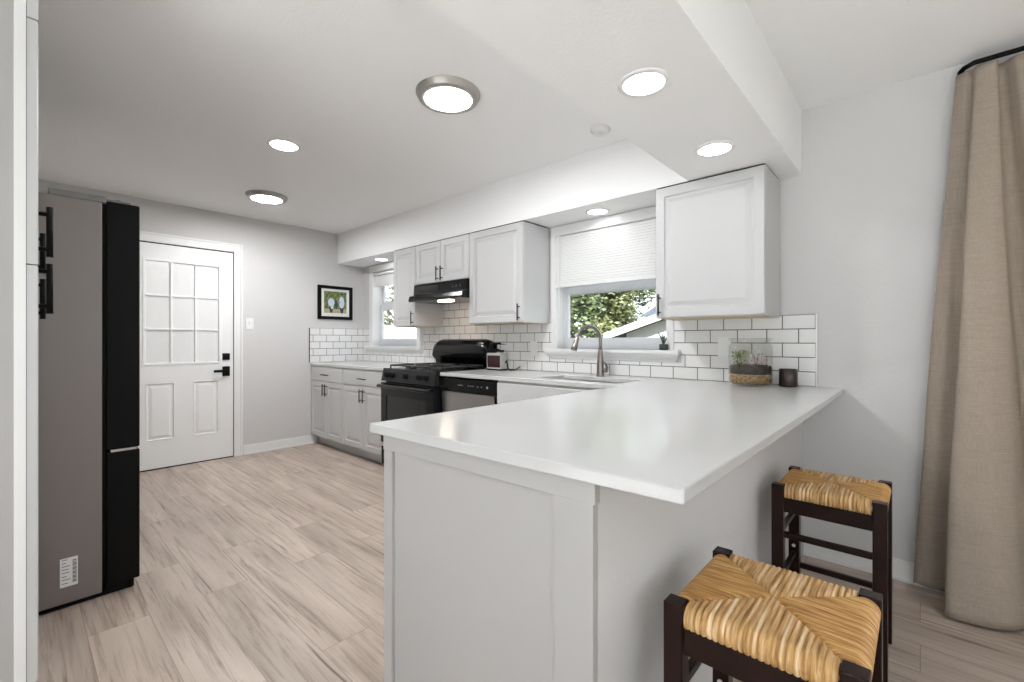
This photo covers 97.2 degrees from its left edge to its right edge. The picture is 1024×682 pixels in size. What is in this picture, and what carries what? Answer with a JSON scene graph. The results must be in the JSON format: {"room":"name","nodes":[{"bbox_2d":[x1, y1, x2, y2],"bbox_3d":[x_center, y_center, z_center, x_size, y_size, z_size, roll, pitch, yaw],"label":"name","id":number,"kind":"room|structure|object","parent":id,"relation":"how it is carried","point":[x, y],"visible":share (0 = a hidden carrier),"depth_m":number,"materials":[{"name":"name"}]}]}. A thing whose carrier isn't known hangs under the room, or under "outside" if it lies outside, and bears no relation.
{"room":"kitchen","nodes":[
{"label":"kitchen","id":0,"kind":"room"},
{"bbox_2d":[38,179,362,444],"bbox_3d":[-3.107,-0.049,4.344,0.150,2.440,3.570,0,0,42],"label":"wall","id":1,"kind":"structure","parent":0,"point":[284,265],"depth_m":4.85,"materials":[{"name":"grey paint"}]},
{"bbox_2d":[137,231,242,471],"bbox_3d":[-3.082,0.099,4.235,0.094,2.145,0.993,0,0,42],"label":"door","id":2,"kind":"structure","parent":1,"relation":"in","point":[191,289],"depth_m":4.28,"materials":[{"name":"white paint"}]},
{"bbox_2d":[245,318,252,329],"bbox_3d":[-2.710,-0.174,4.658,0.018,0.118,0.075,0,0,42],"label":"light switch","id":3,"kind":"object","parent":1,"relation":"attached to","point":[248,321],"visible":1,"depth_m":4.65,"materials":[{"name":"white plastic"}]},
{"bbox_2d":[243,435,317,454],"bbox_3d":[-2.490,1.122,4.895,0.026,0.098,0.765,0,0,42],"label":"baseboard","id":4,"kind":"structure","parent":1,"relation":"attached to","point":[309,439],"depth_m":4.87,"materials":[{"name":"white paint"}]},
{"bbox_2d":[309,328,309,362],"bbox_3d":[-2.299,0.052,5.117,0.011,0.394,0.006,0,0,42],"label":"trim","id":5,"kind":"structure","parent":1,"relation":"attached to","point":[309,328],"depth_m":5.11,"materials":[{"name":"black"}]},
{"bbox_2d":[317,285,352,319],"bbox_3d":[-2.090,-0.447,5.340,0.022,0.395,0.425,0,0,42],"label":"picture frame","id":6,"kind":"object","parent":1,"relation":"attached to","point":[333,302],"visible":1,"depth_m":5.33,"materials":[{"name":"black wood"}]},
{"bbox_2d":[324,291,345,313],"bbox_3d":[-2.090,-0.452,5.340,0.003,0.255,0.275,0,0,42],"label":"print","id":7,"kind":"object","parent":6,"relation":"attached to","point":[334,301],"depth_m":5.34,"materials":[{"name":"multicoloured paper"}]},
{"bbox_2d":[310,328,362,362],"bbox_3d":[-2.077,0.053,5.364,0.008,0.392,0.657,0,0,42],"label":"tile backsplash","id":8,"kind":"structure","parent":1,"relation":"attached to","point":[326,344],"depth_m":5.34,"materials":[{"name":"white tile"}]},
{"bbox_2d":[35,442,1023,681],"bbox_3d":[-0.882,1.231,0.474,8.644,0.120,6.620,0,0,42],"label":"floor","id":9,"kind":"structure","parent":0,"point":[268,566],"depth_m":2.06,"materials":[{"name":"brown wood"}]},
{"bbox_2d":[0,0,52,681],"bbox_3d":[-1.854,-0.044,1.375,0.875,2.430,0.607,0,0,42],"label":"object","id":10,"kind":"object","parent":9,"relation":"on","point":[19,248],"visible":1,"depth_m":1.25,"materials":[{"name":"grey wood"}]},
{"bbox_2d":[38,187,139,614],"bbox_3d":[-2.382,0.256,2.151,0.902,1.830,0.832,0,0,42],"label":"refrigerator","id":11,"kind":"object","parent":9,"relation":"on","point":[89,346],"visible":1,"depth_m":2.02,"materials":[{"name":"beige metal"}]},
{"bbox_2d":[62,559,76,584],"bbox_3d":[-1.936,1.007,1.972,0.001,0.104,0.047,0,0,42],"label":"label","id":12,"kind":"object","parent":11,"relation":"attached to","point":[69,566],"depth_m":1.97,"materials":[{"name":"grey paper"}]},
{"bbox_2d":[311,365,350,452],"bbox_3d":[-1.806,0.725,5.109,0.746,0.892,0.685,0,0,42],"label":"base cabinet","id":13,"kind":"object","parent":9,"relation":"on","point":[326,382],"visible":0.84,"depth_m":4.85,"materials":[{"name":"grey paint"}]},
{"bbox_2d":[343,368,385,462],"bbox_3d":[-1.229,0.725,4.586,0.808,0.892,0.685,0,0,42],"label":"base cabinet","id":14,"kind":"object","parent":9,"relation":"on","point":[361,395],"visible":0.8,"depth_m":4.38,"materials":[{"name":"grey paint"}]},
{"bbox_2d":[310,361,406,370],"bbox_3d":[-1.498,0.264,4.845,1.561,0.029,0.648,0,0,42],"label":"countertop","id":15,"kind":"structure","parent":14,"relation":"on","point":[366,365],"depth_m":4.71,"materials":[{"name":"white stone"}]},
{"bbox_2d":[376,339,493,463],"bbox_3d":[-0.678,0.579,4.019,0.757,1.185,0.761,0,0,42],"label":"gas range","id":16,"kind":"object","parent":9,"relation":"on","point":[411,389],"visible":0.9,"depth_m":3.90,"materials":[{"name":"black metal"}]},
{"bbox_2d":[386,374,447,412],"bbox_3d":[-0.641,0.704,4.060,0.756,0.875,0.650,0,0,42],"label":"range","id":17,"kind":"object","parent":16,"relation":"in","point":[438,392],"depth_m":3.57,"materials":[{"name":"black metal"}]},
{"bbox_2d":[385,366,486,373],"bbox_3d":[-0.684,0.256,4.012,0.757,0.021,0.570,0,0,42],"label":"cooktop","id":18,"kind":"object","parent":16,"relation":"in","point":[404,369],"depth_m":3.82,"materials":[{"name":"black metal"}]},
{"bbox_2d":[440,376,497,412],"bbox_3d":[-0.136,0.730,3.590,0.616,0.882,0.620,0,0,42],"label":"dishwasher","id":19,"kind":"object","parent":9,"relation":"on","point":[457,393],"visible":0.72,"depth_m":3.37,"materials":[{"name":"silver metal"}]},
{"bbox_2d":[383,436,599,681],"bbox_3d":[0.611,0.725,1.914,0.714,0.892,2.178,0,0,42],"label":"peninsula end panel","id":20,"kind":"object","parent":9,"relation":"on","point":[491,567],"visible":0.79,"depth_m":1.09,"materials":[{"name":"grey wood"}]},
{"bbox_2d":[370,369,843,504],"bbox_3d":[0.065,0.264,2.391,2.523,0.029,2.188,0,0,42],"label":"countertop","id":21,"kind":"structure","parent":20,"relation":"on","point":[665,439],"depth_m":1.31,"materials":[{"name":"white stone"}]},
{"bbox_2d":[487,343,520,370],"bbox_3d":[-0.081,0.133,3.821,0.281,0.232,0.145,0,0,17],"label":"coffee maker","id":22,"kind":"object","parent":21,"relation":"on","point":[495,361],"visible":1,"depth_m":3.80,"materials":[{"name":"grey plastic"}]},
{"bbox_2d":[571,325,608,375],"bbox_3d":[0.524,0.070,3.111,0.294,0.360,0.096,0,0,-21],"label":"kitchen faucet","id":23,"kind":"object","parent":21,"relation":"on","point":[601,370],"visible":0.99,"depth_m":3.14,"materials":[{"name":"silver metal"}]},
{"bbox_2d":[561,379,619,383],"bbox_3d":[0.497,0.375,2.956,0.662,0.192,0.362,0,0,42],"label":"sink","id":24,"kind":"object","parent":21,"relation":"in","point":[561,379],"visible":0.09,"depth_m":3.14,"materials":[{"name":"silver metal"}]},
{"bbox_2d":[728,343,772,386],"bbox_3d":[1.323,0.117,2.505,0.220,0.262,0.220,0,0,42],"label":"jar","id":25,"kind":"object","parent":21,"relation":"on","point":[744,373],"visible":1,"depth_m":2.43,"materials":[{"name":"clear glass"}]},
{"bbox_2d":[732,350,751,364],"bbox_3d":[1.287,0.096,2.512,0.111,0.093,0.109,0,0,17],"label":"plant","id":26,"kind":"object","parent":25,"relation":"on","point":[744,361],"depth_m":2.49,"materials":[{"name":"green plant"}]},
{"bbox_2d":[740,353,769,365],"bbox_3d":[1.327,0.102,2.472,0.154,0.080,0.152,0,0,42],"label":"plant","id":27,"kind":"object","parent":25,"relation":"on","point":[744,362],"depth_m":2.46,"materials":[{"name":"grey plant"}]},
{"bbox_2d":[779,368,797,386],"bbox_3d":[1.496,0.202,2.443,0.089,0.096,0.089,0,0,42],"label":"candle jar","id":28,"kind":"object","parent":21,"relation":"on","point":[787,377],"visible":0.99,"depth_m":2.41,"materials":[{"name":"brown glass"}]},
{"bbox_2d":[497,381,594,403],"bbox_3d":[0.453,0.725,3.064,0.954,0.892,0.685,0,0,42],"label":"base cabinet","id":29,"kind":"object","parent":9,"relation":"on","point":[507,391],"visible":0.03,"depth_m":2.97,"materials":[{"name":"grey paint"}]},
{"bbox_2d":[664,546,882,681],"bbox_3d":[0.565,0.859,0.970,0.345,0.625,0.346,0,0,42],"label":"bar stool","id":30,"kind":"object","parent":9,"relation":"on","point":[742,618],"visible":1,"depth_m":0.91,"materials":[{"name":"beige wicker"}]},
{"bbox_2d":[771,465,891,681],"bbox_3d":[1.244,0.859,1.751,0.345,0.625,0.346,0,0,42],"label":"bar stool","id":31,"kind":"object","parent":9,"relation":"on","point":[865,504],"visible":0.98,"depth_m":1.68,"materials":[{"name":"brown wood"}]},
{"bbox_2d":[38,0,1023,233],"bbox_3d":[-0.882,-1.339,0.474,8.644,0.140,6.620,0,0,42],"label":"ceiling","id":32,"kind":"structure","parent":0,"point":[178,102],"depth_m":2.29,"materials":[{"name":"white paint"}]},
{"bbox_2d":[245,190,287,204],"bbox_3d":[-2.151,-1.252,3.957,0.329,0.034,0.329,0,0,42],"label":"recessed light","id":33,"kind":"object","parent":32,"relation":"in","point":[260,196],"visible":1,"depth_m":3.90,"materials":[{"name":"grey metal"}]},
{"bbox_2d":[251,195,281,202],"bbox_3d":[-2.151,-1.241,3.957,0.240,0.004,0.240,0,0,42],"label":"diffuser","id":34,"kind":"object","parent":33,"relation":"attached to","point":[257,198],"depth_m":3.94,"materials":[{"name":"white plastic"}]},
{"bbox_2d":[267,138,300,151],"bbox_3d":[-1.479,-1.266,2.925,0.196,0.007,0.196,0,0,42],"label":"recessed light","id":35,"kind":"object","parent":32,"relation":"in","point":[280,144],"visible":1,"depth_m":2.92,"materials":[{"name":"white plastic"}]},
{"bbox_2d":[270,141,296,150],"bbox_3d":[-1.479,-1.264,2.925,0.155,0.002,0.155,0,0,42],"label":"diffuser","id":36,"kind":"object","parent":35,"relation":"attached to","point":[279,145],"depth_m":2.92,"materials":[{"name":"white plastic"}]},
{"bbox_2d":[416,75,479,113],"bbox_3d":[-0.328,-1.252,2.320,0.329,0.034,0.329,0,0,42],"label":"recessed light","id":37,"kind":"object","parent":32,"relation":"in","point":[444,94],"visible":1,"depth_m":2.27,"materials":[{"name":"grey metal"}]},
{"bbox_2d":[425,87,470,110],"bbox_3d":[-0.328,-1.241,2.320,0.240,0.004,0.240,0,0,42],"label":"diffuser","id":38,"kind":"object","parent":37,"relation":"attached to","point":[436,98],"depth_m":2.32,"materials":[{"name":"white plastic"}]},
{"bbox_2d":[338,0,801,266],"bbox_3d":[-2.248,-1.091,1.711,4.659,0.356,6.320,0,0,42],"label":"bulkhead","id":39,"kind":"object","parent":32,"relation":"attached to","point":[726,83],"visible":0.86,"depth_m":1.82,"materials":[{"name":"white paint"}]},
{"bbox_2d":[374,258,388,260],"bbox_3d":[-1.466,-0.909,5.056,0.166,0.007,0.166,0,0,42],"label":"recessed light","id":40,"kind":"object","parent":39,"relation":"attached to","point":[377,259],"visible":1,"depth_m":5.05,"materials":[{"name":"white plastic"}]},
{"bbox_2d":[586,208,609,214],"bbox_3d":[0.604,-0.909,3.183,0.166,0.007,0.166,0,0,42],"label":"recessed light","id":41,"kind":"object","parent":39,"relation":"attached to","point":[594,211],"visible":1,"depth_m":3.17,"materials":[{"name":"white plastic"}]},
{"bbox_2d":[588,209,606,214],"bbox_3d":[0.604,-0.908,3.183,0.131,0.002,0.131,0,0,42],"label":"diffuser","id":42,"kind":"object","parent":41,"relation":"attached to","point":[590,211],"depth_m":3.17,"materials":[{"name":"white plastic"}]},
{"bbox_2d":[618,67,670,97],"bbox_3d":[0.466,-0.909,1.597,0.180,0.007,0.180,0,0,42],"label":"recessed light","id":43,"kind":"object","parent":39,"relation":"attached to","point":[643,82],"visible":1,"depth_m":1.59,"materials":[{"name":"white plastic"}]},
{"bbox_2d":[623,73,664,94],"bbox_3d":[0.466,-0.908,1.597,0.142,0.002,0.142,0,0,42],"label":"diffuser","id":44,"kind":"object","parent":43,"relation":"attached to","point":[634,83],"depth_m":1.59,"materials":[{"name":"white plastic"}]},
{"bbox_2d":[694,140,735,156],"bbox_3d":[0.962,-0.909,2.143,0.180,0.007,0.180,0,0,42],"label":"recessed light","id":45,"kind":"object","parent":39,"relation":"attached to","point":[719,147],"visible":1,"depth_m":2.13,"materials":[{"name":"white plastic"}]},
{"bbox_2d":[698,143,730,155],"bbox_3d":[0.962,-0.908,2.143,0.142,0.002,0.142,0,0,42],"label":"diffuser","id":46,"kind":"object","parent":45,"relation":"attached to","point":[706,149],"depth_m":2.14,"materials":[{"name":"white plastic"}]},
{"bbox_2d":[591,124,610,136],"bbox_3d":[0.531,-1.252,2.703,0.116,0.034,0.116,0,0,42],"label":"smoke detector","id":47,"kind":"object","parent":32,"relation":"attached to","point":[601,130],"visible":0.97,"depth_m":2.67,"materials":[{"name":"white plastic"}]},
{"bbox_2d":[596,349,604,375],"bbox_3d":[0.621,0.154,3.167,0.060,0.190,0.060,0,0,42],"label":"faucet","id":48,"kind":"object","parent":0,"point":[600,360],"depth_m":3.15,"materials":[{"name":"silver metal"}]},
{"bbox_2d":[659,344,667,349],"bbox_3d":[1.004,0.043,2.983,0.060,0.040,0.060,0,0,42],"label":"pot","id":49,"kind":"object","parent":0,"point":[661,346],"depth_m":2.96,"materials":[{"name":"grey ceramic"}]},
{"bbox_2d":[363,51,1023,562],"bbox_3d":[1.289,-0.049,2.873,8.644,2.440,0.150,0,0,42],"label":"wall","id":50,"kind":"structure","parent":0,"point":[861,223],"depth_m":2.29,"materials":[{"name":"grey paint"}]},
{"bbox_2d":[364,262,422,353],"bbox_3d":[-1.320,-0.378,5.195,1.120,1.042,0.206,0,0,42],"label":"window","id":51,"kind":"structure","parent":50,"relation":"in","point":[378,304],"depth_m":5.46,"materials":[{"name":"white paint"}]},
{"bbox_2d":[374,270,392,286],"bbox_3d":[-1.330,-0.732,5.184,0.866,0.165,0.044,0,0,42],"label":"window blind","id":52,"kind":"object","parent":51,"relation":"attached to","point":[385,278],"visible":0.36,"depth_m":5.34,"materials":[{"name":"white fabric"}]},
{"bbox_2d":[393,246,442,327],"bbox_3d":[-0.964,-0.524,4.550,0.371,0.775,0.369,0,0,42],"label":"upper cabinet","id":53,"kind":"object","parent":50,"relation":"attached to","point":[405,313],"visible":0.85,"depth_m":4.44,"materials":[{"name":"grey paint"}]},
{"bbox_2d":[408,278,469,304],"bbox_3d":[-0.559,-0.440,4.150,0.754,0.169,0.413,0,0,42],"label":"range hood","id":54,"kind":"object","parent":50,"relation":"attached to","point":[454,291],"visible":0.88,"depth_m":4.01,"materials":[{"name":"black metal"}]},
{"bbox_2d":[418,285,438,291],"bbox_3d":[-0.770,-0.477,4.142,0.300,0.047,0.004,0,0,42],"label":"vent grille","id":55,"kind":"object","parent":54,"relation":"attached to","point":[421,288],"depth_m":4.14,"materials":[{"name":"black metal"}]},
{"bbox_2d":[415,233,469,284],"bbox_3d":[-0.543,-0.719,4.169,0.760,0.387,0.369,0,0,42],"label":"upper cabinet","id":56,"kind":"object","parent":50,"relation":"attached to","point":[448,259],"visible":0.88,"depth_m":4.02,"materials":[{"name":"grey paint"}]},
{"bbox_2d":[470,220,549,324],"bbox_3d":[-0.039,-0.524,3.713,0.594,0.775,0.369,0,0,42],"label":"upper cabinet","id":57,"kind":"object","parent":50,"relation":"attached to","point":[510,263],"visible":1,"depth_m":3.56,"materials":[{"name":"grey paint"}]},
{"bbox_2d":[363,303,814,386],"bbox_3d":[-0.106,-0.140,4.028,4.724,0.778,0.008,0,0,42],"label":"tile backsplash","id":58,"kind":"structure","parent":50,"relation":"attached to","point":[791,338],"depth_m":2.92,"materials":[{"name":"white tile"}]},
{"bbox_2d":[530,341,536,355],"bbox_3d":[0.181,0.066,3.757,0.075,0.118,0.009,0,0,42],"label":"wall outlet","id":59,"kind":"object","parent":58,"relation":"attached to","point":[533,344],"visible":1,"depth_m":3.76,"materials":[{"name":"white plastic"}]},
{"bbox_2d":[718,337,730,355],"bbox_3d":[1.294,0.036,2.748,0.075,0.118,0.010,0,0,42],"label":"light switch","id":60,"kind":"object","parent":58,"relation":"attached to","point":[724,343],"visible":1,"depth_m":2.74,"materials":[{"name":"white plastic"}]},
{"bbox_2d":[543,206,680,361],"bbox_3d":[0.728,-0.383,3.341,1.095,1.052,0.206,0,0,42],"label":"window","id":61,"kind":"structure","parent":50,"relation":"in","point":[619,349],"depth_m":3.40,"materials":[{"name":"white paint"}]},
{"bbox_2d":[555,212,655,337],"bbox_3d":[0.685,-0.439,3.294,0.907,0.840,0.056,0,0,42],"label":"window blind","id":62,"kind":"object","parent":61,"relation":"attached to","point":[621,249],"visible":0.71,"depth_m":3.29,"materials":[{"name":"white fabric"}]},
{"bbox_2d":[658,332,667,349],"bbox_3d":[1.002,0.003,2.984,0.063,0.120,0.060,0,0,42],"label":"potted succulent","id":63,"kind":"object","parent":61,"relation":"on","point":[663,346],"visible":0.98,"depth_m":2.97,"materials":[{"name":"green plant"}]},
{"bbox_2d":[656,163,779,320],"bbox_3d":[1.176,-0.521,2.613,0.587,0.782,0.369,0,0,42],"label":"upper cabinet","id":64,"kind":"object","parent":50,"relation":"attached to","point":[718,236],"visible":1,"depth_m":2.47,"materials":[{"name":"grey paint"}]},
{"bbox_2d":[815,314,816,386],"bbox_3d":[1.647,0.052,2.441,0.006,0.394,0.011,0,0,42],"label":"trim","id":65,"kind":"structure","parent":50,"relation":"attached to","point":[815,314],"depth_m":2.44,"materials":[{"name":"silver metal"}]},
{"bbox_2d":[803,543,944,592],"bbox_3d":[2.961,1.122,1.241,3.675,0.098,0.026,0,0,42],"label":"baseboard","id":66,"kind":"structure","parent":50,"relation":"attached to","point":[902,570],"depth_m":2.31,"materials":[{"name":"white paint"}]},
{"bbox_2d":[957,46,1023,75],"bbox_3d":[2.939,-1.218,1.217,2.476,0.034,0.090,0,0,42],"label":"curtain rod","id":67,"kind":"object","parent":50,"relation":"attached to","point":[1018,49],"visible":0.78,"depth_m":1.95,"materials":[{"name":"black metal"}]},
{"bbox_2d":[913,52,1023,630],"bbox_3d":[2.175,-0.020,1.768,0.890,2.358,0.245,0,0,39],"label":"curtain","id":68,"kind":"object","parent":67,"relation":"hanging from","point":[969,547],"visible":1,"depth_m":1.90,"materials":[{"name":"beige fabric"}]},
{"bbox_2d":[598,422,802,681],"bbox_3d":[0.887,0.726,1.697,0.004,0.890,2.133,0,0,42],"label":"wall","id":69,"kind":"structure","parent":0,"point":[650,549],"depth_m":1.11,"materials":[{"name":"grey paint"}]},
{"bbox_3d":[-0.527,1.546,10.594,65.000,0.450,65.000,0,0,42],"label":"ground","id":70,"kind":"structure","parent":0,"visible":0},
{"bbox_2d":[384,285,392,324],"bbox_3d":[-4.094,-1.054,16.457,3.546,4.756,3.072,0,0,42],"label":"tree","id":71,"kind":"object","parent":70,"relation":"on","point":[389,320],"visible":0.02,"depth_m":16.38,"materials":[{"name":"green plant"}]},
{"bbox_2d":[384,325,415,338],"bbox_3d":[-2.653,0.436,10.852,6.500,1.770,0.130,0,0,42],"label":"fence","id":72,"kind":"object","parent":70,"relation":"on","point":[390,331],"visible":0.02,"depth_m":10.82,"materials":[{"name":"grey"}]},
{"bbox_2d":[570,293,607,337],"bbox_3d":[1.230,-0.741,12.685,2.798,4.131,2.536,0,0,42],"label":"tree","id":73,"kind":"object","parent":70,"relation":"on","point":[583,304],"visible":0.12,"depth_m":12.32,"materials":[{"name":"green plant"}]},
{"bbox_2d":[570,290,638,337],"bbox_3d":[3.402,-1.277,18.497,3.768,5.202,3.159,0,0,42],"label":"tree","id":74,"kind":"object","parent":70,"relation":"on","point":[614,299],"visible":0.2,"depth_m":17.79,"materials":[{"name":"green plant"}]},
{"bbox_2d":[578,290,655,334],"bbox_3d":[9.043,-3.743,39.241,6.995,10.130,6.022,0,0,42],"label":"tree","id":75,"kind":"object","parent":70,"relation":"on","point":[635,310],"visible":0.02,"depth_m":38.17,"materials":[{"name":"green plant"}]},
{"bbox_2d":[579,289,655,337],"bbox_3d":[6.238,-3.016,28.860,6.828,8.678,6.477,0,0,42],"label":"tree","id":76,"kind":"object","parent":70,"relation":"on","point":[640,297],"visible":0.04,"depth_m":27.09,"materials":[{"name":"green plant"}]},
{"bbox_2d":[604,314,665,337],"bbox_3d":[6.495,0.026,10.752,6.900,2.590,4.940,0,0,42],"label":"building","id":77,"kind":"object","parent":70,"relation":"on","point":[650,326],"visible":0.08,"depth_m":10.77,"materials":[{"name":"grey"}]},
{"bbox_2d":[641,306,655,316],"bbox_3d":[12.800,-0.854,18.088,14.100,4.350,4.800,0,0,42],"label":"building","id":78,"kind":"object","parent":70,"relation":"on","point":[652,311],"visible":0.12,"depth_m":20.96,"materials":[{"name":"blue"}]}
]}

